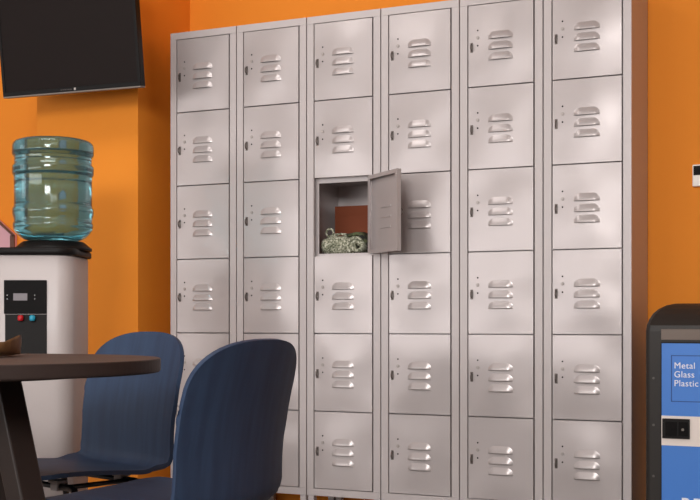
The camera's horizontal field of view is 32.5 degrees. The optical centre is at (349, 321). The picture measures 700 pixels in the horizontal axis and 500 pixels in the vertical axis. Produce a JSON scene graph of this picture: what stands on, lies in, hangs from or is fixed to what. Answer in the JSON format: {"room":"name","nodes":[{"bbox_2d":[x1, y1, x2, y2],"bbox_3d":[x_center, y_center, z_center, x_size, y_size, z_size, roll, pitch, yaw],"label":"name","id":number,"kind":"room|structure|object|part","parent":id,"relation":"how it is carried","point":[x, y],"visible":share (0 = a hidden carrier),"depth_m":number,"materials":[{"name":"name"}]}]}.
{"room":"break room","nodes":[
{"label":"break room","id":0,"kind":"room"},
{"bbox_2d":[0,0,699,499],"bbox_3d":[-0.385,-0.580,4.916,8.800,2.800,0.100,0,0,25],"label":"wall","id":1,"kind":"structure","parent":0,"point":[673,25],"depth_m":4.18,"materials":[{"name":"orange paint"}]},
{"bbox_2d":[0,220,16,246],"bbox_3d":[-1.680,-0.360,5.450,0.408,0.360,0.018,0,0,25],"label":"notice board","id":2,"kind":"object","parent":1,"relation":"attached to","point":[8,238],"visible":0.41,"depth_m":5.38,"materials":[{"name":"pink paper"}]},
{"bbox_2d":[37,0,189,489],"bbox_3d":[-0.967,-0.580,4.928,0.492,2.800,0.371,0,0,25],"label":"wall pier","id":3,"kind":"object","parent":1,"relation":"attached to","point":[128,130],"visible":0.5,"depth_m":4.73,"materials":[{"name":"orange paint"}]},
{"bbox_2d":[0,0,144,98],"bbox_3d":[-1.047,-1.064,4.567,0.614,0.399,0.162,0,0,21],"label":"television","id":4,"kind":"object","parent":3,"relation":"attached to","point":[48,47],"visible":1,"depth_m":4.52,"materials":[{"name":"black plastic"}]},
{"bbox_2d":[692,164,699,186],"bbox_3d":[1.232,-0.500,4.098,0.120,0.075,0.019,0,0,25],"label":"controller","id":5,"kind":"object","parent":1,"relation":"attached to","point":[695,168],"visible":1,"depth_m":4.11,"materials":[{"name":"white plastic"}]},
{"bbox_3d":[-1.858,0.870,1.753,9.000,0.100,7.079,0,0,25],"label":"floor","id":6,"kind":"structure","parent":0,"visible":0},
{"bbox_2d":[0,240,91,496],"bbox_3d":[-1.026,0.276,4.034,0.304,1.089,0.342,0,0,0],"label":"water dispenser","id":7,"kind":"object","parent":6,"relation":"on","point":[44,283],"visible":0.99,"depth_m":3.88,"materials":[{"name":"grey plastic"}]},
{"bbox_2d":[18,315,23,320],"bbox_3d":[-1.063,-0.011,3.872,0.019,0.018,0.019,0,0,0],"label":"tap","id":8,"kind":"object","parent":7,"relation":"on","point":[20,317],"depth_m":3.87,"materials":[{"name":"red plastic"}]},
{"bbox_3d":[-1.050,-0.080,3.881,0.138,0.109,0.006,0,0,0],"label":"control panel","id":9,"kind":"part","parent":7,"relation":"part of","materials":[{"name":"black plastic"}]},
{"bbox_2d":[29,315,34,320],"bbox_3d":[-1.025,-0.011,3.872,0.019,0.018,0.019,0,0,0],"label":"tap","id":10,"kind":"object","parent":7,"relation":"on","point":[31,317],"depth_m":3.87,"materials":[{"name":"teal plastic"}]},
{"bbox_2d":[12,136,93,240],"bbox_3d":[-1.002,-0.440,4.051,0.270,0.341,0.270,0,0,25],"label":"water bottle","id":11,"kind":"object","parent":7,"relation":"on","point":[53,175],"visible":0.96,"depth_m":3.94,"materials":[{"name":"teal"}]},
{"bbox_2d":[0,354,160,499],"bbox_3d":[-0.821,0.450,2.578,0.819,0.740,0.819,0,0,25],"label":"round table","id":12,"kind":"object","parent":6,"relation":"on","point":[20,476],"visible":0.99,"depth_m":2.44,"materials":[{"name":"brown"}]},
{"bbox_3d":[-0.779,0.470,2.821,0.059,0.700,0.303,0,0,10],"label":"leg","id":13,"kind":"part","parent":12,"relation":"part of","materials":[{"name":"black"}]},
{"bbox_2d":[0,335,21,355],"bbox_3d":[-0.877,0.054,2.700,0.270,0.051,0.162,0,0,0],"label":"wooden dish","id":14,"kind":"object","parent":12,"relation":"on","point":[12,346],"visible":1,"depth_m":2.67,"materials":[{"name":"brown wood"}]},
{"bbox_3d":[-0.631,0.470,2.421,0.305,0.700,0.130,0,0,25],"label":"leg","id":15,"kind":"part","parent":12,"relation":"part of","materials":[{"name":"black"}]},
{"bbox_3d":[-0.821,0.115,2.578,0.480,0.010,0.480,0,0,25],"label":"under plate","id":16,"kind":"part","parent":12,"relation":"part of","materials":[{"name":"black"}]},
{"bbox_2d":[37,332,183,493],"bbox_3d":[-0.709,0.424,3.110,0.452,0.792,0.497,0,0,43],"label":"chair","id":17,"kind":"object","parent":6,"relation":"on","point":[128,422],"visible":0.8,"depth_m":3.23,"materials":[{"name":"blue plastic"}]},
{"bbox_3d":[-0.720,0.403,2.958,0.040,0.026,0.032,0,0,43],"label":"seat mount","id":18,"kind":"part","parent":17,"relation":"part of","materials":[{"name":"grey plastic"}]},
{"bbox_3d":[-0.684,0.604,2.884,0.057,0.412,0.160,0,0,-8],"label":"leg","id":19,"kind":"part","parent":17,"relation":"part of","materials":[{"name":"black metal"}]},
{"bbox_3d":[-0.725,0.406,3.093,0.330,0.015,0.205,0,0,43],"label":"under frame","id":20,"kind":"part","parent":17,"relation":"part of","materials":[{"name":"black metal"}]},
{"bbox_3d":[-0.591,0.403,3.097,0.040,0.026,0.032,0,0,43],"label":"seat mount","id":21,"kind":"part","parent":17,"relation":"part of","materials":[{"name":"grey plastic"}]},
{"bbox_3d":[-0.514,0.604,3.067,0.159,0.412,0.057,0,0,4],"label":"leg","id":22,"kind":"part","parent":17,"relation":"part of","materials":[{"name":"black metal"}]},
{"bbox_2d":[45,338,296,499],"bbox_3d":[-0.385,0.427,2.559,0.497,0.785,0.452,0,0,28],"label":"chair","id":23,"kind":"object","parent":6,"relation":"on","point":[231,419],"visible":0.96,"depth_m":2.42,"materials":[{"name":"blue plastic"}]},
{"bbox_2d":[171,26,236,477],"bbox_3d":[-0.516,-0.154,4.754,0.296,1.947,0.284,0,0,25],"label":"locker","id":24,"kind":"object","parent":6,"relation":"on","point":[203,62],"visible":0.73,"depth_m":4.64,"materials":[{"name":"grey metal"}]},
{"bbox_3d":[-0.569,0.187,4.642,0.232,0.282,0.029,0,0,25],"label":"door","id":25,"kind":"part","parent":24,"relation":"part of","materials":[{"name":"grey metal"}]},
{"bbox_3d":[-0.569,-0.099,4.642,0.232,0.282,0.029,0,0,25],"label":"door","id":26,"kind":"part","parent":24,"relation":"part of","materials":[{"name":"grey metal"}]},
{"bbox_3d":[-0.569,-0.385,4.642,0.232,0.282,0.029,0,0,25],"label":"door","id":27,"kind":"part","parent":24,"relation":"part of","materials":[{"name":"grey metal"}]},
{"bbox_3d":[-0.569,-0.671,4.642,0.232,0.282,0.029,0,0,25],"label":"door","id":28,"kind":"part","parent":24,"relation":"part of","materials":[{"name":"grey metal"}]},
{"bbox_3d":[-0.569,-0.958,4.642,0.232,0.282,0.029,0,0,25],"label":"door","id":29,"kind":"part","parent":24,"relation":"part of","materials":[{"name":"grey metal"}]},
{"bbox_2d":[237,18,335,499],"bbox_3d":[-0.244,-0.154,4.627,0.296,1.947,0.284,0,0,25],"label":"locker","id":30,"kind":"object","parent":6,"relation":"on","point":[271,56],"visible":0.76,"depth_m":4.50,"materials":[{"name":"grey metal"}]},
{"bbox_3d":[-0.297,0.187,4.515,0.232,0.282,0.029,0,0,25],"label":"door","id":31,"kind":"part","parent":30,"relation":"part of","materials":[{"name":"grey metal"}]},
{"bbox_3d":[-0.297,-0.099,4.515,0.232,0.282,0.029,0,0,25],"label":"door","id":32,"kind":"part","parent":30,"relation":"part of","materials":[{"name":"grey metal"}]},
{"bbox_3d":[-0.297,-0.385,4.515,0.232,0.282,0.029,0,0,25],"label":"door","id":33,"kind":"part","parent":30,"relation":"part of","materials":[{"name":"grey metal"}]},
{"bbox_3d":[-0.297,-0.671,4.515,0.232,0.282,0.029,0,0,25],"label":"door","id":34,"kind":"part","parent":30,"relation":"part of","materials":[{"name":"grey metal"}]},
{"bbox_3d":[-0.297,-0.958,4.515,0.232,0.282,0.029,0,0,25],"label":"door","id":35,"kind":"part","parent":30,"relation":"part of","materials":[{"name":"grey metal"}]},
{"bbox_3d":[-0.297,0.473,4.515,0.232,0.282,0.029,0,0,25],"label":"door","id":36,"kind":"part","parent":30,"relation":"part of","materials":[{"name":"grey metal"}]},
{"bbox_3d":[-0.170,0.732,4.470,0.024,0.177,0.024,0,0,25],"label":"leg","id":37,"kind":"part","parent":30,"relation":"part of","materials":[{"name":"grey metal"}]},
{"bbox_2d":[307,9,403,499],"bbox_3d":[0.063,-0.154,4.402,0.442,1.947,0.433,0,0,25],"label":"locker","id":38,"kind":"object","parent":6,"relation":"on","point":[344,49],"visible":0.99,"depth_m":4.38,"materials":[{"name":"grey metal"}]},
{"bbox_3d":[-0.140,0.732,4.456,0.024,0.177,0.024,0,0,25],"label":"leg","id":39,"kind":"part","parent":38,"relation":"part of","materials":[{"name":"grey metal"}]},
{"bbox_3d":[-0.025,0.473,4.388,0.232,0.282,0.029,0,0,25],"label":"door","id":40,"kind":"part","parent":38,"relation":"part of","materials":[{"name":"grey metal"}]},
{"bbox_3d":[-0.025,0.187,4.388,0.232,0.282,0.029,0,0,25],"label":"door","id":41,"kind":"part","parent":38,"relation":"part of","materials":[{"name":"grey metal"}]},
{"bbox_3d":[-0.025,-0.099,4.388,0.232,0.282,0.029,0,0,25],"label":"door","id":42,"kind":"part","parent":38,"relation":"part of","materials":[{"name":"grey metal"}]},
{"bbox_3d":[-0.025,-0.671,4.388,0.232,0.282,0.029,0,0,25],"label":"door","id":43,"kind":"part","parent":38,"relation":"part of","materials":[{"name":"grey metal"}]},
{"bbox_3d":[-0.025,-0.958,4.388,0.232,0.282,0.029,0,0,25],"label":"door","id":44,"kind":"part","parent":38,"relation":"part of","materials":[{"name":"grey metal"}]},
{"bbox_2d":[321,228,367,253],"bbox_3d":[-0.006,-0.297,4.473,0.212,0.106,0.095,0,0,25],"label":"scarf","id":45,"kind":"object","parent":38,"relation":"in","point":[356,242],"visible":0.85,"depth_m":4.45,"materials":[{"name":"green fabric"}]},
{"bbox_2d":[335,205,367,252],"bbox_3d":[0.018,-0.342,4.586,0.151,0.198,0.041,0,0,25],"label":"cardboard box","id":46,"kind":"object","parent":38,"relation":"in","point":[348,219],"visible":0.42,"depth_m":4.57,"materials":[{"name":"brown cardboard"}]},
{"bbox_3d":[0.126,-0.385,4.229,0.029,0.282,0.232,0,0,-25],"label":"door","id":47,"kind":"part","parent":38,"relation":"part of","materials":[{"name":"grey metal"}]},
{"bbox_2d":[381,0,459,499],"bbox_3d":[0.300,-0.154,4.374,0.296,1.947,0.284,0,0,25],"label":"locker","id":48,"kind":"object","parent":6,"relation":"on","point":[420,43],"visible":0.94,"depth_m":4.25,"materials":[{"name":"grey metal"}]},
{"bbox_3d":[0.247,0.473,4.262,0.232,0.282,0.029,0,0,25],"label":"door","id":49,"kind":"part","parent":48,"relation":"part of","materials":[{"name":"grey metal"}]},
{"bbox_3d":[0.247,0.187,4.262,0.232,0.282,0.029,0,0,25],"label":"door","id":50,"kind":"part","parent":48,"relation":"part of","materials":[{"name":"grey metal"}]},
{"bbox_3d":[0.247,-0.099,4.262,0.232,0.282,0.029,0,0,25],"label":"door","id":51,"kind":"part","parent":48,"relation":"part of","materials":[{"name":"grey metal"}]},
{"bbox_3d":[0.247,-0.385,4.262,0.232,0.282,0.029,0,0,25],"label":"door","id":52,"kind":"part","parent":48,"relation":"part of","materials":[{"name":"grey metal"}]},
{"bbox_3d":[0.247,-0.671,4.262,0.232,0.282,0.029,0,0,25],"label":"door","id":53,"kind":"part","parent":48,"relation":"part of","materials":[{"name":"grey metal"}]},
{"bbox_3d":[0.247,-0.958,4.262,0.232,0.282,0.029,0,0,25],"label":"door","id":54,"kind":"part","parent":48,"relation":"part of","materials":[{"name":"grey metal"}]},
{"bbox_2d":[460,0,543,499],"bbox_3d":[0.572,-0.154,4.247,0.296,1.947,0.284,0,0,25],"label":"locker","id":55,"kind":"object","parent":6,"relation":"on","point":[502,41],"visible":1,"depth_m":4.13,"materials":[{"name":"grey metal"}]},
{"bbox_3d":[0.519,0.473,4.135,0.232,0.282,0.029,0,0,25],"label":"door","id":56,"kind":"part","parent":55,"relation":"part of","materials":[{"name":"grey metal"}]},
{"bbox_3d":[0.519,0.187,4.135,0.232,0.282,0.029,0,0,25],"label":"door","id":57,"kind":"part","parent":55,"relation":"part of","materials":[{"name":"grey metal"}]},
{"bbox_3d":[0.519,-0.099,4.135,0.232,0.282,0.029,0,0,25],"label":"door","id":58,"kind":"part","parent":55,"relation":"part of","materials":[{"name":"grey metal"}]},
{"bbox_3d":[0.519,-0.385,4.135,0.232,0.282,0.029,0,0,25],"label":"door","id":59,"kind":"part","parent":55,"relation":"part of","materials":[{"name":"grey metal"}]},
{"bbox_3d":[0.519,-0.671,4.135,0.232,0.282,0.029,0,0,25],"label":"door","id":60,"kind":"part","parent":55,"relation":"part of","materials":[{"name":"grey metal"}]},
{"bbox_3d":[0.519,-0.958,4.135,0.232,0.282,0.029,0,0,25],"label":"door","id":61,"kind":"part","parent":55,"relation":"part of","materials":[{"name":"grey metal"}]},
{"bbox_2d":[544,0,647,499],"bbox_3d":[0.844,-0.154,4.120,0.296,1.947,0.284,0,0,25],"label":"locker","id":62,"kind":"object","parent":6,"relation":"on","point":[596,51],"visible":1,"depth_m":4.01,"materials":[{"name":"grey metal"}]},
{"bbox_3d":[0.791,0.473,4.008,0.232,0.282,0.029,0,0,25],"label":"door","id":63,"kind":"part","parent":62,"relation":"part of","materials":[{"name":"grey metal"}]},
{"bbox_3d":[0.791,0.187,4.008,0.232,0.282,0.029,0,0,25],"label":"door","id":64,"kind":"part","parent":62,"relation":"part of","materials":[{"name":"grey metal"}]},
{"bbox_3d":[0.791,-0.099,4.008,0.232,0.282,0.029,0,0,25],"label":"door","id":65,"kind":"part","parent":62,"relation":"part of","materials":[{"name":"grey metal"}]},
{"bbox_3d":[0.791,-0.385,4.008,0.232,0.282,0.029,0,0,25],"label":"door","id":66,"kind":"part","parent":62,"relation":"part of","materials":[{"name":"grey metal"}]},
{"bbox_3d":[0.791,-0.671,4.008,0.232,0.282,0.029,0,0,25],"label":"door","id":67,"kind":"part","parent":62,"relation":"part of","materials":[{"name":"grey metal"}]},
{"bbox_3d":[0.791,-0.958,4.008,0.232,0.282,0.029,0,0,25],"label":"door","id":68,"kind":"part","parent":62,"relation":"part of","materials":[{"name":"grey metal"}]},
{"bbox_2d":[646,303,699,499],"bbox_3d":[1.210,0.382,3.809,0.444,0.876,0.532,0,0,25],"label":"recycling bin","id":69,"kind":"object","parent":6,"relation":"on","point":[672,331],"visible":1,"depth_m":3.64,"materials":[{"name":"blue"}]},
{"bbox_3d":[1.103,0.411,3.580,0.341,0.690,0.005,0,0,25],"label":"door","id":70,"kind":"part","parent":69,"relation":"part of","materials":[{"name":"blue plastic"}]}
]}

